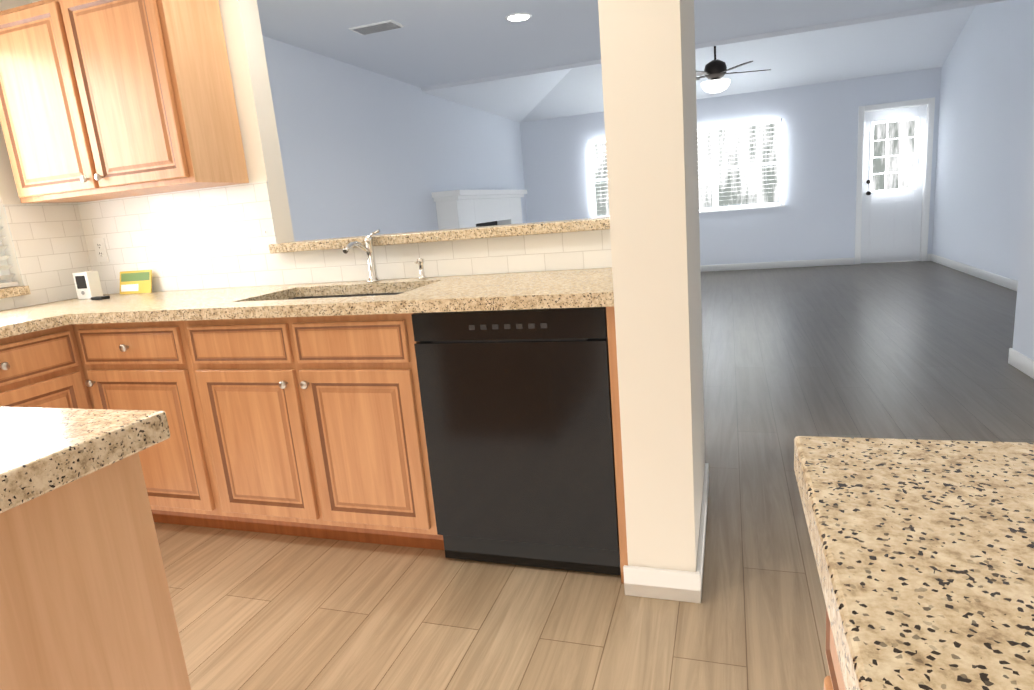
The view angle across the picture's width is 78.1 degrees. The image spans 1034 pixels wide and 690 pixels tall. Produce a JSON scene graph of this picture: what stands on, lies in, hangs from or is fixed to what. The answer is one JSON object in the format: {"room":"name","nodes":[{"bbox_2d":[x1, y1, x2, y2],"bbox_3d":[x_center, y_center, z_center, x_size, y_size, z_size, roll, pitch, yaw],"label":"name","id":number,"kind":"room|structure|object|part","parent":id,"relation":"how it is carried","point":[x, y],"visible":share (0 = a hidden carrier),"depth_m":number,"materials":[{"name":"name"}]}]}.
{"room":"kitchen","nodes":[
{"label":"kitchen","id":0,"kind":"room"},
{"bbox_2d":[0,0,527,310],"bbox_3d":[-1.974,-0.733,3.862,0.128,2.470,13.750,-1,13,19],"label":"wall","id":1,"kind":"structure","parent":0,"point":[364,152],"depth_m":5.33,"materials":[{"name":"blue paint"}]},
{"bbox_2d":[0,241,11,282],"bbox_3d":[-2.490,-0.664,2.393,0.040,1.017,0.883,-1,13,19],"label":"window","id":2,"kind":"structure","parent":1,"relation":"in","point":[2,263],"depth_m":2.86,"materials":[{"name":"white paint"}]},
{"bbox_2d":[0,217,18,287],"bbox_3d":[-2.441,-0.665,2.376,0.060,1.014,0.861,-1,13,19],"label":"window blinds","id":3,"kind":"object","parent":2,"relation":"attached to","point":[6,267],"visible":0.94,"depth_m":2.84,"materials":[{"name":"white plastic"}]},
{"bbox_2d":[0,286,30,298],"bbox_3d":[-2.407,-0.148,2.492,0.159,0.040,0.883,-1,13,19],"label":"window sill","id":4,"kind":"structure","parent":1,"relation":"attached to","point":[12,291],"depth_m":2.82,"materials":[{"name":"beige stone"}]},
{"bbox_2d":[32,0,611,297],"bbox_3d":[-0.836,-0.598,2.776,2.732,2.470,0.128,-1,13,19],"label":"wall","id":5,"kind":"structure","parent":0,"point":[207,238],"depth_m":2.82,"materials":[{"name":"white tile"}]},
{"bbox_2d":[93,238,108,261],"bbox_3d":[-2.049,-0.467,3.136,0.070,0.114,0.009,-1,13,19],"label":"outlet","id":6,"kind":"object","parent":5,"relation":"attached to","point":[100,250],"visible":1,"depth_m":3.13,"materials":[{"name":"white plastic"}]},
{"bbox_2d":[0,0,248,202],"bbox_3d":[-1.724,-1.033,2.702,0.984,0.760,0.352,-1,13,19],"label":"upper cabinet","id":7,"kind":"object","parent":5,"relation":"attached to","point":[105,99],"visible":1,"depth_m":2.56,"materials":[{"name":"brown wood"}]},
{"bbox_2d":[269,217,609,253],"bbox_3d":[-0.285,-0.455,2.631,1.597,0.039,0.243,-1,13,19],"label":"sill ledge","id":8,"kind":"object","parent":5,"relation":"attached to","point":[571,225],"visible":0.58,"depth_m":2.51,"materials":[{"name":"beige stone"}]},
{"bbox_2d":[154,261,1033,689],"bbox_3d":[0.864,0.443,3.290,6.200,0.060,13.900,-1,13,19],"label":"floor","id":9,"kind":"structure","parent":0,"point":[912,349],"depth_m":2.16,"materials":[{"name":"wood"}]},
{"bbox_2d":[0,324,91,408],"bbox_3d":[-2.135,0.481,2.095,0.650,0.875,1.208,-1,13,19],"label":"base cabinet","id":10,"kind":"object","parent":9,"relation":"on","point":[41,369],"visible":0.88,"depth_m":2.35,"materials":[{"name":"brown wood"}]},
{"bbox_2d":[0,308,63,338],"bbox_3d":[-2.189,0.042,1.967,0.642,0.040,1.140,-1,13,19],"label":"countertop","id":11,"kind":"structure","parent":10,"relation":"on","point":[11,323],"depth_m":2.34,"materials":[{"name":"beige stone"}]},
{"bbox_2d":[0,452,190,689],"bbox_3d":[-0.969,0.705,0.593,0.607,0.875,1.127,-1,13,19],"label":"base cabinet","id":12,"kind":"object","parent":9,"relation":"on","point":[85,601],"visible":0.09,"depth_m":0.85,"materials":[{"name":"brown wood"}]},
{"bbox_2d":[0,407,169,512],"bbox_3d":[-1.007,0.254,0.499,0.663,0.044,1.179,-1,13,19],"label":"countertop","id":13,"kind":"structure","parent":12,"relation":"on","point":[44,450],"depth_m":0.85,"materials":[{"name":"beige stone"}]},
{"bbox_2d":[72,298,327,531],"bbox_3d":[-1.326,0.271,2.744,0.556,0.876,0.620,-1,13,19],"label":"base cabinet","id":14,"kind":"object","parent":9,"relation":"on","point":[312,426],"depth_m":2.34,"materials":[{"name":"brown wood"}]},
{"bbox_2d":[0,268,613,325],"bbox_3d":[-0.926,-0.177,2.475,2.720,0.040,0.671,-1,13,19],"label":"countertop","id":15,"kind":"structure","parent":14,"relation":"on","point":[578,288],"depth_m":2.21,"materials":[{"name":"beige stone"}]},
{"bbox_2d":[72,271,102,298],"bbox_3d":[-2.037,-0.284,3.022,0.090,0.124,0.066,-1,13,19],"label":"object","id":16,"kind":"object","parent":15,"relation":"on","point":[87,284],"visible":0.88,"depth_m":3.00,"materials":[{"name":"white plastic"}]},
{"bbox_2d":[91,296,109,299],"bbox_3d":[-1.904,-0.216,2.911,0.070,0.015,0.040,-1,13,19],"label":"fob","id":17,"kind":"object","parent":15,"relation":"on","point":[100,297],"visible":1,"depth_m":2.90,"materials":[{"name":"black plastic"}]},
{"bbox_2d":[120,270,151,293],"bbox_3d":[-1.840,-0.303,3.074,0.200,0.108,0.030,-1,13,19],"label":"card","id":18,"kind":"object","parent":15,"relation":"on","point":[135,282],"visible":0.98,"depth_m":3.07,"materials":[{"name":"yellow paper"}]},
{"bbox_2d":[291,292,403,298],"bbox_3d":[-0.658,-0.101,2.424,0.696,0.130,0.386,-1,13,19],"label":"undermount sink","id":19,"kind":"object","parent":15,"relation":"in","point":[354,295],"visible":0.02,"depth_m":2.61,"materials":[{"name":"silver metal"}]},
{"bbox_2d":[343,229,380,282],"bbox_3d":[-0.608,-0.347,2.534,0.092,0.209,0.214,-1,13,19],"label":"faucet","id":20,"kind":"object","parent":15,"relation":"on","point":[368,249],"visible":1,"depth_m":2.59,"materials":[{"name":"silver metal"}]},
{"bbox_2d":[414,258,426,278],"bbox_3d":[-0.388,-0.303,2.543,0.036,0.082,0.068,-1,13,19],"label":"soap dispenser","id":21,"kind":"object","parent":15,"relation":"on","point":[420,261],"visible":1,"depth_m":2.55,"materials":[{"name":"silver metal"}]},
{"bbox_2d":[431,190,526,229],"bbox_3d":[-0.330,-1.239,8.088,0.330,1.400,2.460,-1,13,19],"label":"fireplace surround","id":22,"kind":"object","parent":9,"relation":"on","point":[455,209],"visible":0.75,"depth_m":7.41,"materials":[{"name":"white paint"}]},
{"bbox_2d":[411,306,627,583],"bbox_3d":[0.104,0.251,2.263,0.643,0.875,0.620,-1,13,19],"label":"dishwasher","id":23,"kind":"object","parent":9,"relation":"on","point":[517,412],"depth_m":1.97,"materials":[{"name":"black metal"}]},
{"bbox_3d":[0.396,0.246,2.168,0.030,0.875,0.616,-1,13,19],"label":"dishwasher cabinet end panel","id":24,"kind":"part","parent":23,"relation":"part of","materials":[{"name":"brown wood"}]},
{"bbox_2d":[687,463,708,602],"bbox_3d":[0.645,0.616,2.209,0.016,0.095,0.793,-1,13,19],"label":"baseboard","id":25,"kind":"structure","parent":9,"relation":"on","point":[694,579],"depth_m":1.95,"materials":[{"name":"white paint"}]},
{"bbox_2d":[824,607,845,689],"bbox_3d":[0.546,0.622,0.368,0.620,0.876,0.530,-1,13,19],"label":"base cabinet","id":26,"kind":"object","parent":9,"relation":"on","point":[834,680],"visible":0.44,"depth_m":0.48,"materials":[{"name":"brown wood"}]},
{"bbox_2d":[794,436,1033,689],"bbox_3d":[0.093,0.475,-0.956,0.651,0.040,3.260,-1,13,19],"label":"countertop","id":27,"kind":"structure","parent":26,"relation":"on","point":[923,550],"depth_m":0.43,"materials":[{"name":"beige stone"}]},
{"bbox_2d":[257,0,1007,122],"bbox_3d":[0.580,-2.292,2.561,6.200,0.758,13.615,-1,13,19],"label":"ceiling","id":28,"kind":"structure","parent":0,"point":[434,42],"depth_m":5.55,"materials":[{"name":"paint"}]},
{"bbox_2d":[348,20,404,34],"bbox_3d":[-0.975,-2.204,4.431,0.340,0.012,0.180,-1,13,19],"label":"ceiling vent","id":29,"kind":"object","parent":28,"relation":"in","point":[377,27],"visible":1,"depth_m":4.41,"materials":[{"name":"white metal"}]},
{"bbox_2d":[505,13,531,21],"bbox_3d":[0.010,-2.303,4.481,0.189,0.007,0.189,-2,12,13],"label":"recessed light","id":30,"kind":"object","parent":28,"relation":"in","point":[514,17],"visible":1,"depth_m":4.43,"materials":[{"name":"white paint"}]},
{"bbox_2d":[696,46,770,92],"bbox_3d":[2.274,-3.353,7.306,1.208,0.885,1.164,-1,13,19],"label":"ceiling fan","id":31,"kind":"object","parent":28,"relation":"hanging from","point":[714,71],"visible":0.69,"depth_m":7.22,"materials":[{"name":"brown metal"}]},
{"bbox_2d":[598,0,704,571],"bbox_3d":[0.451,-0.542,2.004,0.196,2.470,0.793,-1,13,19],"label":"wall pillar","id":32,"kind":"structure","parent":0,"point":[648,63],"depth_m":1.71,"materials":[{"name":"white paint"}]},
{"bbox_2d":[520,67,940,264],"bbox_3d":[2.876,-2.312,9.223,5.720,2.470,0.150,-1,13,19],"label":"wall","id":33,"kind":"structure","parent":0,"point":[814,218],"depth_m":8.87,"materials":[{"name":"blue paint"}]},
{"bbox_2d":[589,119,784,217],"bbox_3d":[2.413,-2.511,9.290,2.765,1.186,0.140,-1,13,19],"label":"window","id":34,"kind":"structure","parent":33,"relation":"in","point":[715,169],"depth_m":9.14,"materials":[{"name":"white plastic"}]},
{"bbox_2d":[591,139,607,214],"bbox_3d":[1.269,-2.538,9.657,0.212,1.092,0.060,-1,13,19],"label":"window blinds","id":35,"kind":"object","parent":34,"relation":"attached to","point":[602,140],"depth_m":9.58,"materials":[{"name":"white plastic"}]},
{"bbox_2d":[697,127,711,151],"bbox_3d":[2.680,-2.926,9.095,0.191,0.339,0.060,-1,13,19],"label":"window blinds","id":36,"kind":"object","parent":34,"relation":"attached to","point":[704,128],"depth_m":9.05,"materials":[{"name":"white plastic"}]},
{"bbox_2d":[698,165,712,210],"bbox_3d":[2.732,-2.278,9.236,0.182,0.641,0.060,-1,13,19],"label":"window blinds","id":37,"kind":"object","parent":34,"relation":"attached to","point":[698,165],"depth_m":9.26,"materials":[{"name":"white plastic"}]},
{"bbox_2d":[717,119,779,185],"bbox_3d":[3.253,-2.680,8.965,0.812,0.860,0.060,-1,13,19],"label":"window blinds","id":38,"kind":"object","parent":34,"relation":"attached to","point":[754,123],"depth_m":8.90,"materials":[{"name":"white plastic"}]},
{"bbox_2d":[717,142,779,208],"bbox_3d":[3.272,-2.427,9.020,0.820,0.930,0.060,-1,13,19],"label":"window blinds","id":39,"kind":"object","parent":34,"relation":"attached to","point":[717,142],"depth_m":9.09,"materials":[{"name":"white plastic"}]},
{"bbox_2d":[700,258,853,271],"bbox_3d":[2.453,-1.130,9.565,4.670,0.095,0.013,-1,13,19],"label":"baseboard","id":40,"kind":"structure","parent":33,"relation":"attached to","point":[839,261],"depth_m":9.12,"materials":[{"name":"white paint"}]},
{"bbox_2d":[860,105,926,262],"bbox_3d":[5.008,-2.103,8.496,0.714,1.993,0.110,-1,13,19],"label":"door leaf","id":41,"kind":"structure","parent":33,"relation":"in","point":[891,226],"depth_m":8.55,"materials":[{"name":"white wood"}]},
{"bbox_2d":[854,97,934,263],"bbox_3d":[5.023,-2.151,8.541,0.870,2.080,0.165,-1,13,19],"label":"door frame","id":42,"kind":"structure","parent":33,"relation":"attached to","point":[929,103],"depth_m":8.41,"materials":[{"name":"white paint"}]},
{"bbox_2d":[932,0,1033,280],"bbox_3d":[4.649,-2.078,5.691,0.120,3.200,5.700,-1,13,19],"label":"wall","id":43,"kind":"structure","parent":0,"point":[986,90],"depth_m":6.66,"materials":[{"name":"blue paint"}]},
{"bbox_2d":[927,254,1017,290],"bbox_3d":[4.709,-0.562,6.026,0.020,0.095,5.430,-1,13,19],"label":"baseboard","id":44,"kind":"structure","parent":43,"relation":"attached to","point":[1006,282],"depth_m":6.95,"materials":[{"name":"white paint"}]},
{"bbox_2d":[1012,89,1033,359],"bbox_3d":[2.343,-0.662,1.800,0.120,2.470,3.790,-1,13,19],"label":"wall","id":45,"kind":"structure","parent":0,"point":[1023,340],"depth_m":3.58,"materials":[{"name":"white paint"}]},
{"bbox_2d":[1008,348,1033,378],"bbox_3d":[2.401,0.480,2.131,0.016,0.095,3.683,-1,13,19],"label":"baseboard","id":46,"kind":"structure","parent":45,"relation":"attached to","point":[1016,359],"depth_m":3.66,"materials":[{"name":"white paint"}]},
{"label":"outside","id":47,"kind":"structure","parent":0,"visible":0},
{"bbox_2d":[593,123,778,215],"bbox_3d":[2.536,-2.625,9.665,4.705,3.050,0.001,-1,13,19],"label":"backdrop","id":48,"kind":"structure","parent":47,"point":[740,197],"depth_m":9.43,"materials":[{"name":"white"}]},
{"bbox_2d":[872,120,915,262],"bbox_3d":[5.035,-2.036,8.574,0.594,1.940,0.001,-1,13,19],"label":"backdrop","id":49,"kind":"structure","parent":47,"point":[893,148],"depth_m":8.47,"materials":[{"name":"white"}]}
]}

